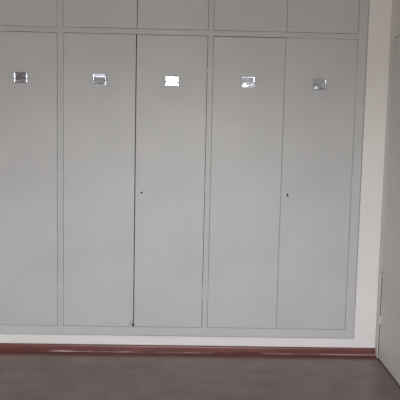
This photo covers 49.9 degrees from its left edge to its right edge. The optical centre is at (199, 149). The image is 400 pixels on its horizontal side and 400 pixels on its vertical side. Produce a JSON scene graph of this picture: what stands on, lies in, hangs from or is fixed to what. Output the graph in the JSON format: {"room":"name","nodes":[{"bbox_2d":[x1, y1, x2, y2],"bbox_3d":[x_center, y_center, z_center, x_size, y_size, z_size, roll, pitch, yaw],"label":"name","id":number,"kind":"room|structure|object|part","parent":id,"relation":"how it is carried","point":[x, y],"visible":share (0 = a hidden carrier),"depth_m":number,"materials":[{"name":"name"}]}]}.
{"room":"changing room","nodes":[
{"label":"changing room","id":0,"kind":"room"},
{"bbox_2d":[0,0,391,347],"bbox_3d":[-1.025,-0.043,3.369,4.644,2.920,0.745,1,4,-1],"label":"wall","id":1,"kind":"structure","parent":0,"point":[380,11],"depth_m":3.08,"materials":[{"name":"white paint"}]},
{"bbox_2d":[0,28,60,333],"bbox_3d":[-1.497,0.221,3.278,1.031,2.150,0.571,1,4,-1],"label":"wardrobe","id":2,"kind":"object","parent":1,"relation":"on","point":[30,248],"visible":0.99,"depth_m":3.01,"materials":[{"name":"silver metal"}]},
{"bbox_3d":[-1.234,-0.498,2.954,0.095,0.077,0.013,1,6,-1],"label":"pull plate","id":3,"kind":"part","parent":2,"relation":"part of","materials":[{"name":"silver metal"}]},
{"bbox_2d":[0,0,59,29],"bbox_3d":[-1.469,-1.162,3.190,1.031,0.621,0.560,1,4,-1],"label":"upper cabinet","id":4,"kind":"object","parent":2,"relation":"on","point":[14,14],"visible":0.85,"depth_m":2.93,"materials":[{"name":"grey wood"}]},
{"bbox_2d":[60,30,210,335],"bbox_3d":[-0.466,0.241,3.293,1.031,2.150,0.572,1,4,-1],"label":"wardrobe","id":5,"kind":"object","parent":1,"relation":"on","point":[134,105],"visible":1,"depth_m":3.02,"materials":[{"name":"silver metal"}]},
{"bbox_3d":[-0.708,0.232,3.023,0.497,2.065,0.018,1,4,-1],"label":"door","id":6,"kind":"part","parent":5,"relation":"part of","materials":[{"name":"grey wood"}]},
{"bbox_3d":[-0.693,-0.486,2.963,0.095,0.077,0.011,1,5,-1],"label":"pull plate","id":7,"kind":"part","parent":5,"relation":"part of","materials":[{"name":"silver metal"}]},
{"bbox_2d":[60,0,211,32],"bbox_3d":[-0.438,-1.142,3.204,1.031,0.621,0.560,1,4,-1],"label":"upper cabinet","id":8,"kind":"object","parent":5,"relation":"on","point":[183,16],"visible":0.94,"depth_m":2.94,"materials":[{"name":"grey wood"}]},
{"bbox_3d":[-0.678,-1.122,2.931,0.502,0.569,0.018,1,4,-1],"label":"door","id":9,"kind":"part","parent":8,"relation":"part of","materials":[{"name":"grey wood"}]},
{"bbox_3d":[-0.181,-1.112,2.938,0.484,0.569,0.018,1,4,-1],"label":"door","id":10,"kind":"part","parent":8,"relation":"part of","materials":[{"name":"grey wood"}]},
{"bbox_3d":[-0.211,0.242,3.030,0.486,2.065,0.018,1,4,-1],"label":"door","id":11,"kind":"part","parent":5,"relation":"part of","materials":[{"name":"grey wood"}]},
{"bbox_3d":[-0.193,-0.475,2.968,0.095,0.077,0.006,1,6,-1],"label":"pull plate","id":12,"kind":"part","parent":5,"relation":"part of","materials":[{"name":"silver metal"}]},
{"bbox_2d":[0,343,374,355],"bbox_3d":[-1.052,1.417,3.083,4.640,0.046,0.024,1,4,-1],"label":"baseboard","id":13,"kind":"structure","parent":1,"relation":"attached to","point":[3,346],"depth_m":3.09,"materials":[{"name":"red paint"}]},
{"bbox_2d":[204,33,366,337],"bbox_3d":[0.590,0.262,3.310,1.081,2.150,0.566,1,4,-1],"label":"wardrobe","id":14,"kind":"object","parent":1,"relation":"on","point":[286,112],"visible":0.99,"depth_m":3.03,"materials":[{"name":"silver metal"}]},
{"bbox_3d":[0.322,0.253,3.038,0.497,2.064,0.018,1,4,-1],"label":"door","id":15,"kind":"part","parent":14,"relation":"part of","materials":[{"name":"grey wood"}]},
{"bbox_3d":[0.335,-0.470,2.976,0.095,0.077,0.007,1,5,-1],"label":"pull plate","id":16,"kind":"part","parent":14,"relation":"part of","materials":[{"name":"silver metal"}]},
{"bbox_2d":[211,0,368,36],"bbox_3d":[0.619,-1.121,3.219,1.081,0.621,0.560,1,4,-1],"label":"upper cabinet","id":17,"kind":"object","parent":14,"relation":"on","point":[268,17],"visible":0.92,"depth_m":2.95,"materials":[{"name":"grey wood"}]},
{"bbox_3d":[0.352,-1.102,2.946,0.501,0.569,0.018,1,4,-1],"label":"door","id":18,"kind":"part","parent":17,"relation":"part of","materials":[{"name":"grey wood"}]},
{"bbox_3d":[0.851,-1.092,2.953,0.492,0.569,0.018,1,4,-1],"label":"door","id":19,"kind":"part","parent":17,"relation":"part of","materials":[{"name":"grey wood"}]},
{"bbox_3d":[0.821,0.262,3.045,0.497,2.066,0.018,1,4,-1],"label":"door","id":20,"kind":"part","parent":14,"relation":"part of","materials":[{"name":"grey wood"}]},
{"bbox_3d":[0.834,-0.455,2.986,0.095,0.077,0.012,1,4,-1],"label":"pull plate","id":21,"kind":"part","parent":14,"relation":"part of","materials":[{"name":"silver metal"}]},
{"bbox_2d":[0,351,399,399],"bbox_3d":[-0.972,1.656,0.802,4.944,0.120,6.100,1,4,-1],"label":"floor","id":22,"kind":"structure","parent":0,"point":[24,375],"depth_m":2.80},
{"bbox_2d":[375,0,399,349],"bbox_3d":[1.429,0.182,0.808,0.200,2.920,5.950,1,4,-1],"label":"wall","id":23,"kind":"structure","parent":0,"point":[395,17],"depth_m":2.97,"materials":[{"name":"white paint"}]},
{"bbox_2d":[375,26,399,384],"bbox_3d":[1.321,0.366,2.507,0.159,2.318,1.056,1,4,-1],"label":"door","id":24,"kind":"structure","parent":23,"relation":"in","point":[387,350],"depth_m":2.89,"materials":[{"name":"grey paint"}]}
]}

